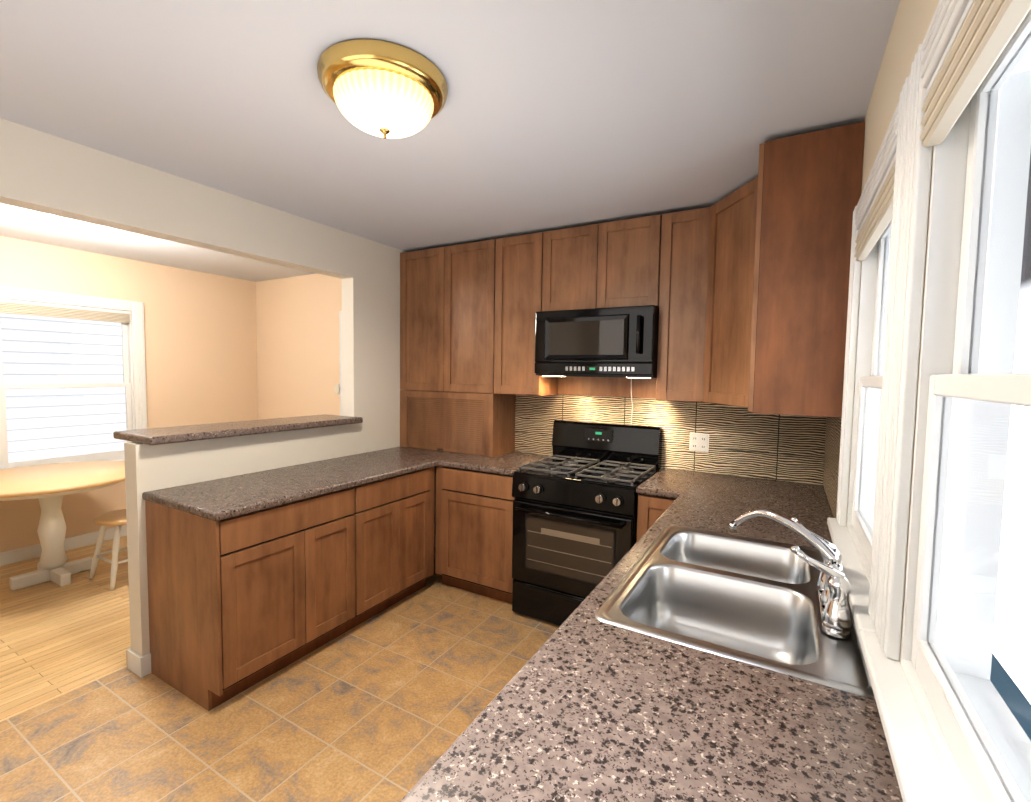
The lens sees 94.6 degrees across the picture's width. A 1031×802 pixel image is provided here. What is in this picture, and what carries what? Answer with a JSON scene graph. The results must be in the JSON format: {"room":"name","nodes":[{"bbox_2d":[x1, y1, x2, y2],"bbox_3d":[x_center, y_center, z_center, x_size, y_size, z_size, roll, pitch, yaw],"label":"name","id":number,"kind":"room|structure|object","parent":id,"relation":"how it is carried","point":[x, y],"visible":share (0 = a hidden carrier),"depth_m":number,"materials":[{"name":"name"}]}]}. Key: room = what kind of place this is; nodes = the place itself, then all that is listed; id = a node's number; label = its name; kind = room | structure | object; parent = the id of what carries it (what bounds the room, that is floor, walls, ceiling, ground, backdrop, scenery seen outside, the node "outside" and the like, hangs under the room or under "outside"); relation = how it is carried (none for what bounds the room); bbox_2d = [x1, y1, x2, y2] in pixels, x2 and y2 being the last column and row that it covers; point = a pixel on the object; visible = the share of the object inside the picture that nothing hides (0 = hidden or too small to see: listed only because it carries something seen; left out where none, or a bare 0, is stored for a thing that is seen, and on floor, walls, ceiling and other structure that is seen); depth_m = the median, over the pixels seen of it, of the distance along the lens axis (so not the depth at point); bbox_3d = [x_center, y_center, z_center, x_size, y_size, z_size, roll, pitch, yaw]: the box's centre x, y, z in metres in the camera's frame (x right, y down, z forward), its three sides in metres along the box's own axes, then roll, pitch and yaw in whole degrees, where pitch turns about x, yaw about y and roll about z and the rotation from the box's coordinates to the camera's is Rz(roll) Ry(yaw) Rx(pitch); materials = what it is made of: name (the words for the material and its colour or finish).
{"room":"kitchen","nodes":[
{"label":"kitchen","id":0,"kind":"room"},
{"bbox_2d":[0,236,257,552],"bbox_3d":[-4.075,0.022,3.347,0.120,2.480,4.600,3,4,30],"label":"wall","id":1,"kind":"structure","parent":0,"point":[200,331],"depth_m":4.50,"materials":[{"name":"beige paint"}]},
{"bbox_2d":[0,525,126,565],"bbox_3d":[-4.035,1.212,3.383,0.013,0.100,4.599,3,4,30],"label":"baseboard","id":2,"kind":"structure","parent":1,"relation":"attached to","point":[12,556],"depth_m":3.93,"materials":[{"name":"white wood"}]},
{"bbox_2d":[0,286,146,468],"bbox_3d":[-3.698,-0.159,3.941,0.172,1.438,1.040,3,4,30],"label":"dining room window","id":3,"kind":"structure","parent":1,"relation":"in","point":[133,338],"depth_m":3.98,"materials":[{"name":"white"}]},
{"bbox_2d":[0,118,405,655],"bbox_3d":[-1.966,0.124,2.145,0.120,2.480,4.600,3,4,30],"label":"wall","id":4,"kind":"structure","parent":0,"point":[43,172],"depth_m":2.59,"materials":[{"name":"beige paint"}]},
{"bbox_2d":[127,648,150,670],"bbox_3d":[-1.438,1.257,3.302,0.013,0.100,2.090,3,4,30],"label":"baseboard","id":5,"kind":"structure","parent":4,"relation":"attached to","point":[139,665],"depth_m":2.36,"materials":[{"name":"white wood"}]},
{"bbox_2d":[113,414,362,444],"bbox_3d":[-1.577,0.155,2.911,0.400,0.040,1.303,3,4,30],"label":"bar","id":6,"kind":"object","parent":4,"relation":"on","point":[163,435],"visible":1,"depth_m":2.65,"materials":[{"name":"stone"}]},
{"bbox_2d":[0,536,559,801],"bbox_3d":[-1.725,1.425,2.072,5.580,0.100,4.840,3,4,30],"label":"floor","id":7,"kind":"structure","parent":0,"point":[390,703],"depth_m":2.15,"materials":[{"name":"tile"}]},
{"bbox_2d":[0,461,124,590],"bbox_3d":[-3.301,0.898,3.385,1.100,0.750,1.100,3,4,30],"label":"dining table","id":8,"kind":"object","parent":7,"relation":"on","point":[48,486],"visible":0.81,"depth_m":3.33,"materials":[{"name":"brown wood"}]},
{"bbox_2d":[89,509,127,590],"bbox_3d":[-2.807,1.048,3.456,0.370,0.463,0.370,3,4,30],"label":"stool","id":9,"kind":"object","parent":7,"relation":"on","point":[117,519],"visible":0.52,"depth_m":3.31,"materials":[{"name":"brown wood"}]},
{"bbox_2d":[145,487,354,710],"bbox_3d":[-1.359,0.915,2.521,0.619,0.875,0.754,3,4,30],"label":"base cabinet","id":10,"kind":"object","parent":7,"relation":"on","point":[238,604],"visible":0.98,"depth_m":2.24,"materials":[{"name":"brown wood"}]},
{"bbox_2d":[345,466,434,631],"bbox_3d":[-0.997,0.884,3.156,0.618,0.875,0.709,3,4,30],"label":"base cabinet","id":11,"kind":"object","parent":7,"relation":"on","point":[394,540],"visible":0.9,"depth_m":2.95,"materials":[{"name":"brown wood"}]},
{"bbox_2d":[435,466,514,603],"bbox_3d":[-0.136,0.881,3.429,0.644,0.875,0.618,3,4,30],"label":"base cabinet","id":12,"kind":"object","parent":7,"relation":"on","point":[474,532],"visible":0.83,"depth_m":3.16,"materials":[{"name":"brown wood"}]},
{"bbox_2d":[512,420,662,625],"bbox_3d":[0.454,0.758,3.027,0.758,1.185,0.699,3,4,30],"label":"range","id":13,"kind":"object","parent":7,"relation":"on","point":[575,507],"visible":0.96,"depth_m":2.84,"materials":[{"name":"black metal"}]},
{"bbox_2d":[636,494,675,542],"bbox_3d":[0.918,0.932,2.828,0.249,0.875,0.618,3,4,30],"label":"base cabinet","id":14,"kind":"object","parent":7,"relation":"on","point":[651,509],"visible":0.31,"depth_m":2.58,"materials":[{"name":"brown wood"}]},
{"bbox_3d":[-0.085,1.071,0.191,0.658,0.875,1.595,3,4,30],"label":"base cabinet","id":15,"kind":"object","parent":7,"relation":"on","visible":0},
{"bbox_2d":[142,446,464,520],"bbox_3d":[-1.010,0.431,3.056,0.660,0.040,2.093,3,4,30],"label":"countertop","id":16,"kind":"structure","parent":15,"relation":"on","point":[228,497],"depth_m":2.54,"materials":[{"name":"stone"}]},
{"bbox_2d":[400,390,515,456],"bbox_3d":[-0.468,0.151,3.753,0.888,0.454,0.323,3,4,30],"label":"appliance garage","id":17,"kind":"object","parent":16,"relation":"on","point":[482,424],"visible":1,"depth_m":3.58,"materials":[{"name":"brown wood"}]},
{"bbox_2d":[442,451,551,475],"bbox_3d":[-0.106,0.426,3.381,0.586,0.040,0.633,3,4,30],"label":"countertop","id":18,"kind":"structure","parent":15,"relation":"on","point":[505,464],"depth_m":3.23,"materials":[{"name":"stone"}]},
{"bbox_2d":[400,471,902,801],"bbox_3d":[0.481,0.564,1.169,0.686,0.040,3.898,3,4,30],"label":"countertop","id":19,"kind":"structure","parent":15,"relation":"on","point":[584,704],"depth_m":0.83,"materials":[{"name":"stone"}]},
{"bbox_2d":[595,525,874,698],"bbox_3d":[0.656,0.630,1.413,0.588,0.203,0.870,3,4,30],"label":"sink","id":20,"kind":"object","parent":19,"relation":"in","point":[749,600],"visible":0.62,"depth_m":1.42,"materials":[{"name":"silver metal"}]},
{"bbox_2d":[729,509,851,638],"bbox_3d":[0.719,0.428,1.282,0.294,0.216,0.314,3,4,30],"label":"faucet","id":21,"kind":"object","parent":20,"relation":"on","point":[833,586],"visible":1,"depth_m":1.13,"materials":[{"name":"silver metal"}]},
{"bbox_2d":[636,468,693,496],"bbox_3d":[0.903,0.475,2.806,0.208,0.040,0.633,3,4,30],"label":"countertop","id":22,"kind":"structure","parent":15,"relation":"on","point":[665,479],"depth_m":2.71,"materials":[{"name":"stone"}]},
{"bbox_2d":[0,0,899,281],"bbox_3d":[-1.686,-1.151,1.921,5.580,0.100,4.840,3,4,30],"label":"ceiling","id":23,"kind":"structure","parent":0,"point":[556,114],"depth_m":1.70,"materials":[{"name":"grey paint"}]},
{"bbox_2d":[317,38,447,138],"bbox_3d":[-0.435,-0.969,1.583,0.416,0.182,0.416,3,4,30],"label":"ceiling light","id":24,"kind":"object","parent":23,"relation":"attached to","point":[384,89],"visible":1,"depth_m":1.47,"materials":[{"name":"white glass"}]},
{"bbox_2d":[256,273,826,546],"bbox_3d":[-0.534,0.035,4.043,5.580,2.480,0.120,3,4,30],"label":"wall","id":25,"kind":"structure","parent":0,"point":[298,352],"depth_m":4.92,"materials":[{"name":"beige paint"}]},
{"bbox_2d":[334,384,339,393],"bbox_3d":[-1.734,-0.115,4.633,0.096,0.096,0.029,3,4,30],"label":"thermostat","id":26,"kind":"object","parent":25,"relation":"attached to","point":[337,389],"visible":0.88,"depth_m":4.62,"materials":[{"name":"white plastic"}]},
{"bbox_2d":[339,311,341,415],"bbox_3d":[-1.374,0.194,4.448,0.765,2.090,0.020,3,4,30],"label":"trim strip","id":27,"kind":"object","parent":25,"relation":"attached to","point":[340,329],"visible":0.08,"depth_m":4.58,"materials":[{"name":"white wood"}]},
{"bbox_2d":[400,239,495,393],"bbox_3d":[-0.456,-0.618,3.706,0.889,1.085,0.325,3,4,30],"label":"upper cabinet","id":28,"kind":"object","parent":25,"relation":"attached to","point":[447,310],"visible":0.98,"depth_m":3.55,"materials":[{"name":"brown wood"}]},
{"bbox_2d":[494,232,558,395],"bbox_3d":[0.091,-0.591,3.395,0.369,1.085,0.325,3,4,30],"label":"upper cabinet","id":29,"kind":"object","parent":25,"relation":"attached to","point":[518,278],"visible":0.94,"depth_m":3.27,"materials":[{"name":"brown wood"}]},
{"bbox_2d":[542,214,661,310],"bbox_3d":[0.588,-0.843,3.097,0.764,0.532,0.325,3,4,30],"label":"upper cabinet","id":30,"kind":"object","parent":25,"relation":"attached to","point":[609,264],"visible":0.73,"depth_m":2.94,"materials":[{"name":"brown wood"}]},
{"bbox_2d":[535,305,658,377],"bbox_3d":[0.545,-0.363,3.062,0.764,0.418,0.450,3,4,30],"label":"microwave","id":31,"kind":"object","parent":30,"relation":"attached to","point":[610,342],"visible":1,"depth_m":2.88,"materials":[{"name":"black"}]},
{"bbox_2d":[631,378,632,423],"bbox_3d":[0.779,-0.003,3.185,0.013,0.315,0.037,3,4,30],"label":"cord","id":32,"kind":"object","parent":31,"relation":"hanging from","point":[631,401],"visible":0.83,"depth_m":3.19,"materials":[{"name":"white plastic"}]},
{"bbox_2d":[558,376,656,397],"bbox_3d":[0.649,-0.101,3.267,0.766,0.135,0.020,3,4,30],"label":"valance","id":33,"kind":"object","parent":25,"relation":"attached to","point":[609,386],"visible":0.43,"depth_m":3.26,"materials":[{"name":"brown wood"}]},
{"bbox_2d":[515,394,822,483],"bbox_3d":[0.874,0.205,3.171,2.015,0.454,0.006,3,4,30],"label":"backsplash","id":34,"kind":"structure","parent":25,"relation":"attached to","point":[743,441],"depth_m":2.99,"materials":[{"name":"tile"}]},
{"bbox_2d":[689,433,708,451],"bbox_3d":[1.159,0.262,3.001,0.116,0.116,0.009,3,4,30],"label":"electrical outlet","id":35,"kind":"object","parent":34,"relation":"attached to","point":[698,442],"visible":1,"depth_m":3.00,"materials":[{"name":"white plastic"}]},
{"bbox_2d":[656,207,709,401],"bbox_3d":[1.034,-0.545,2.857,0.269,1.085,0.325,3,4,30],"label":"upper cabinet","id":36,"kind":"object","parent":25,"relation":"attached to","point":[683,298],"visible":0.92,"depth_m":2.72,"materials":[{"name":"brown wood"}]},
{"bbox_2d":[846,0,955,801],"bbox_3d":[0.664,0.252,0.646,0.120,2.480,4.600,3,4,30],"label":"wall","id":37,"kind":"structure","parent":0,"point":[911,22],"depth_m":1.22,"materials":[{"name":"beige paint"}]},
{"bbox_2d":[703,176,757,407],"bbox_3d":[1.326,-0.519,2.487,0.614,1.085,0.680,3,4,30],"label":"upper cabinet","id":38,"kind":"object","parent":37,"relation":"attached to","point":[732,234],"visible":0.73,"depth_m":2.44,"materials":[{"name":"brown wood"}]},
{"bbox_2d":[748,121,864,416],"bbox_3d":[1.196,-0.492,1.987,0.343,1.085,0.318,3,4,30],"label":"upper cabinet","id":39,"kind":"object","parent":37,"relation":"attached to","point":[809,190],"visible":0.98,"depth_m":1.85,"materials":[{"name":"brown wood"}]},
{"bbox_2d":[819,417,841,517],"bbox_3d":[1.494,0.270,2.235,0.007,0.454,0.990,3,4,30],"label":"backsplash","id":40,"kind":"structure","parent":37,"relation":"attached to","point":[829,464],"depth_m":2.30,"materials":[{"name":"tile"}]},
{"bbox_2d":[827,72,910,636],"bbox_3d":[1.053,-0.087,1.352,0.172,1.173,0.940,3,4,30],"label":"kitchen window","id":41,"kind":"structure","parent":37,"relation":"in","point":[876,230],"depth_m":1.55,"materials":[{"name":"white"}]},
{"bbox_2d":[859,0,1030,801],"bbox_3d":[0.587,-0.047,0.537,0.172,1.173,0.940,3,4,30],"label":"kitchen window","id":42,"kind":"structure","parent":37,"relation":"in","point":[969,113],"depth_m":0.81,"materials":[{"name":"white"}]},
{"label":"outside","id":43,"kind":"structure","parent":0,"visible":0},
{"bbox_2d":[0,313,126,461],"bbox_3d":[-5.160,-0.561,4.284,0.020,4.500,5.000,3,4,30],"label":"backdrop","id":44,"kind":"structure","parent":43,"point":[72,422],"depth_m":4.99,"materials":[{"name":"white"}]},
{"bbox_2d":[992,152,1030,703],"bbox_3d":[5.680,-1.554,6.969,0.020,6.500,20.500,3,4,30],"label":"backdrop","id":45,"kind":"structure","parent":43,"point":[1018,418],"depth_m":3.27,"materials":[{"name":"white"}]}
]}

